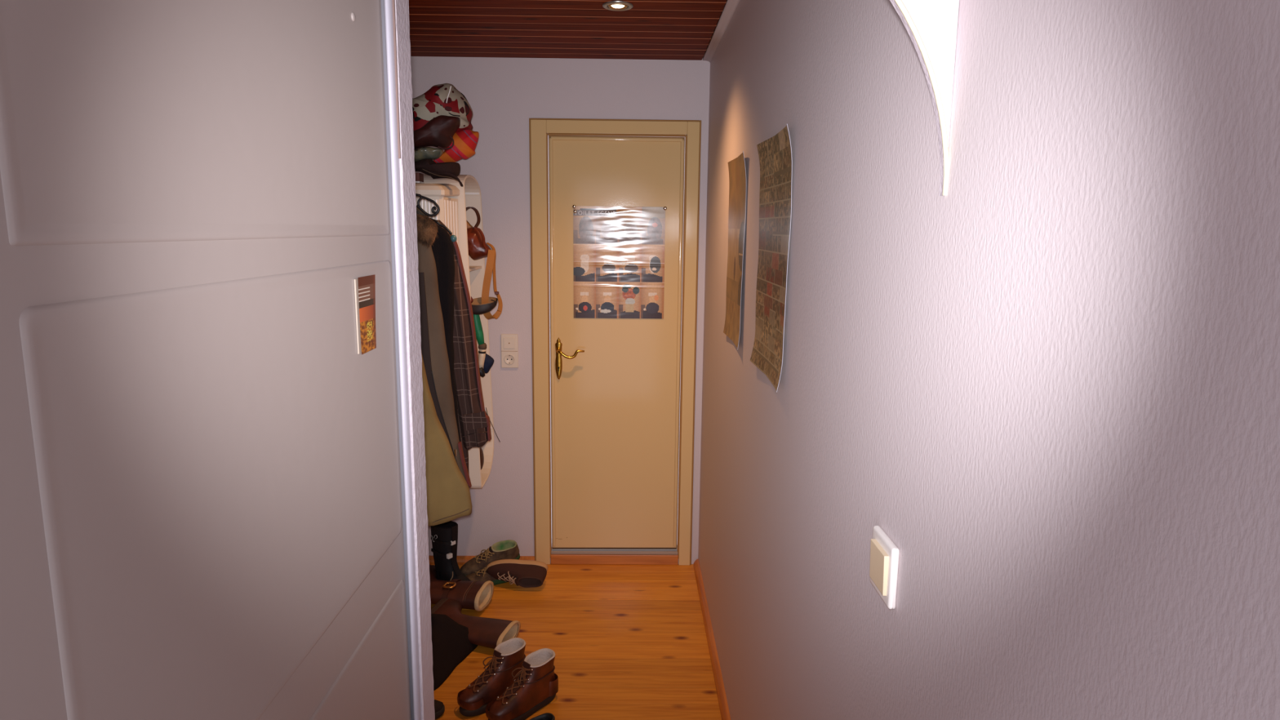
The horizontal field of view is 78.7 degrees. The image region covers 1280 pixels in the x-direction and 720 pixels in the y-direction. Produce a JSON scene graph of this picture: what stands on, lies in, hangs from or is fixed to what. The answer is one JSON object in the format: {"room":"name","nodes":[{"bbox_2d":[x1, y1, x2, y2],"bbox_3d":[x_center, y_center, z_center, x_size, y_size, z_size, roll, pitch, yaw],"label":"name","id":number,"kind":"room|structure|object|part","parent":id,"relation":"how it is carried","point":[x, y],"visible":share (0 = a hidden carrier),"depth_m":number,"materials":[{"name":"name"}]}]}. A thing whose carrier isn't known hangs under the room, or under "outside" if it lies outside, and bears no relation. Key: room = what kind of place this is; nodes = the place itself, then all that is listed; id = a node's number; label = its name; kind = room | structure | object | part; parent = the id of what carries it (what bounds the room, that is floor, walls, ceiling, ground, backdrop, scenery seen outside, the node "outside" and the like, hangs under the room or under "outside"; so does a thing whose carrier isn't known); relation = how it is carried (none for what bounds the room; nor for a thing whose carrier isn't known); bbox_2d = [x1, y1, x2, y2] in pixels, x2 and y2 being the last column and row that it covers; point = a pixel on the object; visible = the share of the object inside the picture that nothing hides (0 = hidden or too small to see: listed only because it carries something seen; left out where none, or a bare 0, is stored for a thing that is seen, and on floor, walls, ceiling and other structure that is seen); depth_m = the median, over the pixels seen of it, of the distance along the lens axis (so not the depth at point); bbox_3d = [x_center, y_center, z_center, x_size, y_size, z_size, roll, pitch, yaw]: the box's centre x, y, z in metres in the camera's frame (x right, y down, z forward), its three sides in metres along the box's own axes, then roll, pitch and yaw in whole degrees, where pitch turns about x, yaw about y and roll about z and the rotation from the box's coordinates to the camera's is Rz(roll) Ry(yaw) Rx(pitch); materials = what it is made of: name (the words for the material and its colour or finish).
{"room":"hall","nodes":[
{"label":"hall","id":0,"kind":"room"},
{"bbox_2d":[395,0,435,719],"bbox_3d":[-0.757,0.195,1.334,0.762,2.348,0.078,1,10,-1],"label":"door frame","id":1,"kind":"structure","parent":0,"point":[406,162],"depth_m":1.29,"materials":[{"name":"grey paint"}]},
{"bbox_2d":[0,0,410,719],"bbox_3d":[-0.406,0.419,0.897,0.040,2.040,0.838,1,10,-1],"label":"door","id":2,"kind":"structure","parent":1,"relation":"in","point":[201,508],"depth_m":0.67,"materials":[{"name":"beige paint"}]},
{"bbox_3d":[-0.382,-0.327,0.806,0.003,0.398,0.746,1,10,-1],"label":"panel","id":3,"kind":"part","parent":2,"relation":"part of","materials":[{"name":"beige paint"}]},
{"bbox_3d":[-0.387,0.125,0.882,0.003,0.445,0.746,1,10,-1],"label":"panel","id":4,"kind":"part","parent":2,"relation":"part of","materials":[{"name":"beige paint"}]},
{"bbox_3d":[-0.395,0.867,1.007,0.003,0.900,0.746,1,10,-1],"label":"panel","id":5,"kind":"part","parent":2,"relation":"part of","materials":[{"name":"beige paint"}]},
{"bbox_2d":[354,274,376,354],"bbox_3d":[-0.385,-0.065,1.100,0.003,0.106,0.079,1,10,-1],"label":"picture card","id":6,"kind":"object","parent":2,"relation":"attached to","point":[364,286],"visible":1,"depth_m":1.09,"materials":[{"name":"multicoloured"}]},
{"bbox_2d":[391,0,400,158],"bbox_3d":[-0.370,-0.618,1.160,0.003,0.618,0.004,1,10,-1],"label":"trim","id":7,"kind":"structure","parent":1,"relation":"attached to","point":[393,1],"depth_m":1.19,"materials":[{"name":"grey"}]},
{"bbox_2d":[380,0,421,719],"bbox_3d":[-0.399,0.220,1.299,0.038,2.318,0.028,1,10,-1],"label":"door frame","id":8,"kind":"structure","parent":1,"relation":"attached to","point":[393,167],"depth_m":1.25,"materials":[{"name":"grey paint"}]},
{"bbox_2d":[421,351,471,525],"bbox_3d":[-0.715,0.038,2.289,0.426,0.974,0.122,1,10,-1],"label":"coat","id":9,"kind":"object","parent":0,"point":[448,492],"visible":0.16,"depth_m":2.31,"materials":[{"name":"fabric"}]},
{"bbox_2d":[410,56,710,564],"bbox_3d":[-0.375,-0.197,3.624,1.574,2.368,0.120,1,10,-1],"label":"wall","id":10,"kind":"structure","parent":0,"point":[502,94],"depth_m":3.46,"materials":[{"name":"grey paint"}]},
{"bbox_2d":[423,173,497,488],"bbox_3d":[-0.810,-0.120,3.241,0.491,1.265,0.356,1,10,-1],"label":"coat rack","id":11,"kind":"object","parent":10,"relation":"attached to","point":[469,195],"depth_m":3.30,"materials":[{"name":"white wood"}]},
{"bbox_2d":[466,206,491,260],"bbox_3d":[-0.652,-0.504,3.112,0.117,0.209,0.092,1,10,-1],"label":"handbag","id":12,"kind":"object","parent":11,"relation":"hanging from","point":[477,248],"visible":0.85,"depth_m":3.08,"materials":[{"name":"brown leather"}]},
{"bbox_3d":[-0.667,-0.559,3.083,0.070,0.091,0.016,1,10,-1],"label":"handle","id":13,"kind":"part","parent":12,"relation":"part of","materials":[{"name":"red leather"}]},
{"bbox_3d":[-0.629,-0.481,3.076,0.050,0.086,0.013,1,10,-1],"label":"handle","id":14,"kind":"part","parent":12,"relation":"part of","materials":[{"name":"brown leather"}]},
{"bbox_2d":[481,242,502,319],"bbox_3d":[-0.594,-0.316,3.125,0.046,0.307,0.095,5,11,25],"label":"strap","id":15,"kind":"object","parent":12,"relation":"hanging from","point":[491,262],"visible":0.94,"depth_m":3.10,"materials":[{"name":"brown leather"}]},
{"bbox_2d":[473,314,486,377],"bbox_3d":[-0.643,-0.073,3.122,0.058,0.287,0.042,1,10,-1],"label":"folded umbrella","id":16,"kind":"object","parent":11,"relation":"hanging from","point":[478,328],"visible":0.8,"depth_m":3.12,"materials":[{"name":"green fabric"}]},
{"bbox_3d":[-0.637,-0.004,3.137,0.035,0.084,0.028,1,10,-1],"label":"handle","id":17,"kind":"part","parent":16,"relation":"part of","materials":[{"name":"beige"}]},
{"bbox_2d":[483,353,493,373],"bbox_3d":[-0.618,0.013,3.169,0.050,0.086,0.046,1,10,-1],"label":"pouch","id":18,"kind":"object","parent":16,"relation":"hanging from","point":[489,361],"visible":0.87,"depth_m":3.15,"materials":[{"name":"blue fabric"}]},
{"bbox_2d":[479,447,484,470],"bbox_3d":[-0.683,0.417,3.308,0.039,0.131,0.071,1,10,-1],"label":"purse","id":19,"kind":"object","parent":11,"relation":"in","point":[482,456],"visible":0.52,"depth_m":3.29,"materials":[{"name":"brown leather"}]},
{"bbox_3d":[-0.627,-0.224,3.088,0.130,0.086,0.085,1,10,-1],"label":"fleece cap","id":20,"kind":"part","parent":11,"relation":"part of","materials":[{"name":"grey fabric"}]},
{"bbox_2d":[428,555,534,564],"bbox_3d":[-0.789,0.961,3.743,0.568,0.036,0.023,1,10,-1],"label":"baseboard","id":21,"kind":"structure","parent":10,"relation":"attached to","point":[461,560],"depth_m":3.74,"materials":[{"name":"brown wood"}]},
{"bbox_2d":[500,333,518,368],"bbox_3d":[-0.599,-0.041,3.580,0.078,0.157,0.015,1,10,-1],"label":"wall socket","id":22,"kind":"object","parent":10,"relation":"attached to","point":[509,342],"visible":1,"depth_m":3.58,"materials":[{"name":"beige plastic"}]},
{"bbox_2d":[550,546,678,564],"bbox_3d":[-0.123,0.943,3.802,0.614,0.066,0.114,1,10,-1],"label":"trim","id":23,"kind":"structure","parent":10,"relation":"attached to","point":[599,557],"depth_m":3.75,"materials":[{"name":"brown wood"}]},
{"bbox_2d":[528,118,701,564],"bbox_3d":[-0.119,-0.035,3.585,0.754,2.067,0.016,1,10,-1],"label":"door frame","id":24,"kind":"structure","parent":10,"relation":"attached to","point":[540,129],"depth_m":3.54,"materials":[{"name":"brown paint"}]},
{"bbox_2d":[548,135,684,549],"bbox_3d":[-0.112,-0.035,3.574,0.600,1.922,0.106,0,10,-1],"label":"door","id":25,"kind":"structure","parent":10,"relation":"in","point":[615,382],"depth_m":3.61,"materials":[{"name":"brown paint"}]},
{"bbox_3d":[-0.373,-0.007,3.579,0.033,0.193,0.011,0,10,-1],"label":"handle plate","id":26,"kind":"part","parent":25,"relation":"part of","materials":[{"name":"gold metal"}]},
{"bbox_3d":[-0.315,-0.029,3.543,0.128,0.042,0.051,0,10,-1],"label":"lever","id":27,"kind":"part","parent":25,"relation":"part of","materials":[{"name":"gold metal"}]},
{"bbox_2d":[572,204,666,318],"bbox_3d":[-0.093,-0.439,3.511,0.422,0.506,0.013,0,10,-2],"label":"poster","id":28,"kind":"object","parent":25,"relation":"attached to","point":[619,251],"visible":1,"depth_m":3.51,"materials":[{"name":"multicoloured paper"}]},
{"bbox_2d":[408,0,726,60],"bbox_3d":[-0.352,-1.014,1.499,1.354,0.051,3.800,1,10,-1],"label":"ceiling","id":29,"kind":"structure","parent":0,"point":[651,29],"depth_m":2.87,"materials":[{"name":"brown wood"}]},
{"bbox_2d":[602,0,633,10],"bbox_3d":[-0.073,-1.163,2.558,0.101,0.014,0.101,1,10,-1],"label":"recessed light","id":30,"kind":"object","parent":29,"relation":"in","point":[612,5],"visible":1,"depth_m":2.55,"materials":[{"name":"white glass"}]},
{"bbox_2d":[431,563,721,719],"bbox_3d":[-0.427,1.321,1.895,1.454,0.050,3.805,1,10,-1],"label":"floor","id":31,"kind":"structure","parent":0,"point":[628,642],"depth_m":3.05,"materials":[{"name":"brown wood"}]},
{"bbox_2d":[434,699,444,719],"bbox_3d":[-0.783,1.139,2.550,0.279,0.083,0.092,-2,10,-15],"label":"slipper","id":32,"kind":"object","parent":31,"relation":"on","point":[439,708],"visible":0.09,"depth_m":2.57,"materials":[{"name":"black leather"}]},
{"bbox_2d":[430,520,471,581],"bbox_3d":[-0.827,0.876,3.447,0.244,0.301,0.093,7,12,34],"label":"boot","id":33,"kind":"object","parent":31,"relation":"on","point":[444,536],"visible":0.77,"depth_m":3.44,"materials":[{"name":"black rubber"}]},
{"bbox_2d":[431,613,478,690],"bbox_3d":[-0.826,1.030,2.839,0.422,0.200,0.416,1,10,-1],"label":"boot","id":34,"kind":"object","parent":31,"relation":"on","point":[451,645],"visible":0.19,"depth_m":2.88,"materials":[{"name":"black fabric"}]},
{"bbox_2d":[429,564,493,611],"bbox_3d":[-0.822,0.980,3.389,0.380,0.100,0.310,1,10,11],"label":"boot","id":35,"kind":"object","parent":31,"relation":"on","point":[476,595],"visible":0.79,"depth_m":3.28,"materials":[{"name":"brown leather"}]},
{"bbox_2d":[431,598,520,648],"bbox_3d":[-0.661,1.043,3.125,0.380,0.075,0.310,4,10,17],"label":"boot","id":36,"kind":"object","parent":31,"relation":"on","point":[489,633],"visible":0.56,"depth_m":3.05,"materials":[{"name":"brown leather"}]},
{"bbox_2d":[465,567,506,585],"bbox_3d":[-0.693,0.974,3.542,0.276,0.080,0.091,-4,11,-26],"label":"shoe","id":37,"kind":"object","parent":31,"relation":"on","point":[482,575],"visible":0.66,"depth_m":3.51,"materials":[{"name":"brown leather"}]},
{"bbox_2d":[459,539,519,575],"bbox_3d":[-0.691,0.914,3.598,0.286,0.142,0.100,-4,10,-23],"label":"shoe","id":38,"kind":"object","parent":37,"relation":"on","point":[504,549],"visible":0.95,"depth_m":3.56,"materials":[{"name":"brown leather"}]},
{"bbox_2d":[457,637,525,716],"bbox_3d":[-0.500,1.080,2.668,0.096,0.166,0.279,9,13,41],"label":"boot","id":39,"kind":"object","parent":31,"relation":"on","point":[508,655],"visible":0.95,"depth_m":2.64,"materials":[{"name":"brown leather"}]},
{"bbox_2d":[485,559,547,587],"bbox_3d":[-0.559,0.955,3.503,0.281,0.105,0.116,1,10,5],"label":"sneaker","id":40,"kind":"object","parent":31,"relation":"on","point":[522,573],"visible":1,"depth_m":3.48,"materials":[{"name":"brown leather"}]},
{"bbox_2d":[485,648,558,719],"bbox_3d":[-0.391,1.092,2.602,0.096,0.166,0.279,9,13,42],"label":"boot","id":41,"kind":"object","parent":31,"relation":"on","point":[535,686],"visible":1,"depth_m":2.59,"materials":[{"name":"brown leather"}]},
{"bbox_2d":[529,712,555,719],"bbox_3d":[-0.377,1.162,2.363,0.270,0.107,0.089,-5,11,-30],"label":"shoe","id":42,"kind":"object","parent":31,"relation":"on","point":[547,716],"visible":1,"depth_m":2.42,"materials":[{"name":"black leather"}]},
{"bbox_2d":[889,0,959,195],"bbox_3d":[-0.088,-0.522,0.777,0.834,0.694,0.016,1,10,-1],"label":"lamp","id":43,"kind":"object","parent":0,"point":[935,21],"depth_m":0.81,"materials":[{"name":"white glass"}]},
{"bbox_2d":[894,0,948,195],"bbox_3d":[0.163,-0.341,0.801,0.332,0.333,0.005,1,10,-1],"label":"trim","id":44,"kind":"structure","parent":43,"relation":"attached to","point":[900,3],"depth_m":0.81,"materials":[{"name":"beige"}]},
{"bbox_2d":[697,0,1279,719],"bbox_3d":[0.362,0.145,1.702,0.100,2.388,3.800,1,10,-1],"label":"wall","id":45,"kind":"structure","parent":0,"point":[1051,379],"depth_m":0.69,"materials":[{"name":"grey paint"}]},
{"bbox_2d":[693,559,730,719],"bbox_3d":[0.288,1.282,1.908,0.023,0.036,3.730,1,10,-1],"label":"baseboard","id":46,"kind":"structure","parent":45,"relation":"attached to","point":[722,697],"depth_m":2.97,"materials":[{"name":"brown wood"}]},
{"bbox_2d":[702,0,739,62],"bbox_3d":[0.306,-0.988,1.535,0.036,0.023,3.749,1,10,-1],"label":"cove","id":47,"kind":"object","parent":45,"relation":"attached to","point":[731,6],"visible":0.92,"depth_m":2.83,"materials":[{"name":"grey paint"}]},
{"bbox_2d":[723,151,746,350],"bbox_3d":[0.297,-0.348,2.479,0.015,0.577,0.400,1,10,-1],"label":"poster","id":48,"kind":"object","parent":45,"relation":"attached to","point":[736,166],"visible":1,"depth_m":2.47,"materials":[{"name":"brown paper"}]},
{"bbox_2d":[750,124,792,392],"bbox_3d":[0.303,-0.240,1.835,0.019,0.558,0.410,1,10,-1],"label":"poster","id":49,"kind":"object","parent":45,"relation":"attached to","point":[775,153],"visible":1,"depth_m":1.81,"materials":[{"name":"brown paper"}]},
{"bbox_2d":[869,525,899,608],"bbox_3d":[0.312,0.266,1.006,0.016,0.081,0.081,1,10,-1],"label":"light switch","id":50,"kind":"object","parent":45,"relation":"attached to","point":[884,553],"visible":1,"depth_m":0.98,"materials":[{"name":"white plastic"}]},
{"bbox_3d":[-1.100,0.001,2.463,0.100,2.388,2.220,1,10,-1],"label":"wall","id":51,"kind":"structure","parent":0,"visible":0},
{"bbox_2d":[415,193,439,216],"bbox_3d":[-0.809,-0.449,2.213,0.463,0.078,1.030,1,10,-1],"label":"coat hook","id":52,"kind":"object","parent":51,"relation":"attached to","point":[435,213],"visible":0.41,"depth_m":2.25,"materials":[{"name":"black metal"}]},
{"bbox_2d":[416,206,471,488],"bbox_3d":[-0.764,-0.030,2.399,0.472,0.890,0.150,1,10,-1],"label":"coat","id":53,"kind":"object","parent":52,"relation":"hanging from","point":[433,345],"visible":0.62,"depth_m":2.38,"materials":[{"name":"beige fabric"}]},
{"bbox_2d":[416,206,427,216],"bbox_3d":[-0.659,-0.442,2.332,0.050,0.053,0.070,1,10,-1],"label":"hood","id":54,"kind":"object","parent":53,"relation":"attached to","point":[419,213],"depth_m":2.30,"materials":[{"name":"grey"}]},
{"bbox_2d":[431,224,460,441],"bbox_3d":[-0.801,-0.067,2.548,0.422,0.855,0.130,1,10,-1],"label":"coat","id":55,"kind":"object","parent":52,"relation":"hanging from","point":[442,248],"visible":0.2,"depth_m":2.50,"materials":[{"name":"black fabric"}]},
{"bbox_2d":[430,217,500,475],"bbox_3d":[-0.753,-0.038,2.736,0.516,0.974,0.167,3,10,15],"label":"coat","id":56,"kind":"object","parent":52,"relation":"hanging from","point":[474,423],"visible":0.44,"depth_m":2.65,"materials":[{"name":"fabric"}]},
{"bbox_2d":[414,158,462,246],"bbox_3d":[-0.846,-0.429,2.892,0.406,0.618,0.257,1,10,-1],"label":"wall shelf","id":57,"kind":"object","parent":51,"relation":"attached to","point":[447,215],"depth_m":2.79,"materials":[{"name":"white wood"}]},
{"bbox_2d":[415,172,423,183],"bbox_3d":[-0.836,-0.665,2.851,0.076,0.036,0.062,1,10,-1],"label":"box","id":58,"kind":"object","parent":57,"relation":"on","point":[419,176],"visible":0.39,"depth_m":2.83,"materials":[{"name":"brown"}]},
{"bbox_2d":[413,146,444,161],"bbox_3d":[-0.789,-0.753,2.868,0.134,0.057,0.114,1,10,-1],"label":"plastic bag","id":59,"kind":"object","parent":57,"relation":"on","point":[423,153],"visible":0.8,"depth_m":2.83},
{"bbox_2d":[413,115,460,149],"bbox_3d":[-0.755,-0.830,2.853,0.197,0.126,0.134,1,10,-1],"label":"bag","id":60,"kind":"object","parent":59,"relation":"on","point":[439,131],"visible":0.96,"depth_m":2.80,"materials":[{"name":"leather"}]},
{"bbox_3d":[-0.868,-0.626,2.858,0.358,0.058,0.257,1,10,-1],"label":"lid","id":61,"kind":"part","parent":57,"relation":"part of","materials":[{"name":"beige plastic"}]},
{"bbox_3d":[-0.747,-0.685,2.857,0.213,0.099,0.173,1,10,-1],"label":"peaked cap","id":62,"kind":"part","parent":57,"relation":"part of","materials":[{"name":"brown fabric"}]},
{"bbox_2d":[433,128,479,163],"bbox_3d":[-0.699,-0.805,2.948,0.181,0.132,0.114,1,10,-1],"label":"striped bag","id":63,"kind":"object","parent":57,"relation":"on","point":[465,141],"visible":0.88,"depth_m":2.91,"materials":[{"name":"orange fabric"}]},
{"bbox_2d":[412,83,472,132],"bbox_3d":[-0.766,-0.930,2.977,0.251,0.239,0.238,1,10,-1],"label":"patterned bag","id":64,"kind":"object","parent":63,"relation":"on","point":[444,99],"visible":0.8,"depth_m":2.88,"materials":[{"name":"fabric"}]}
]}

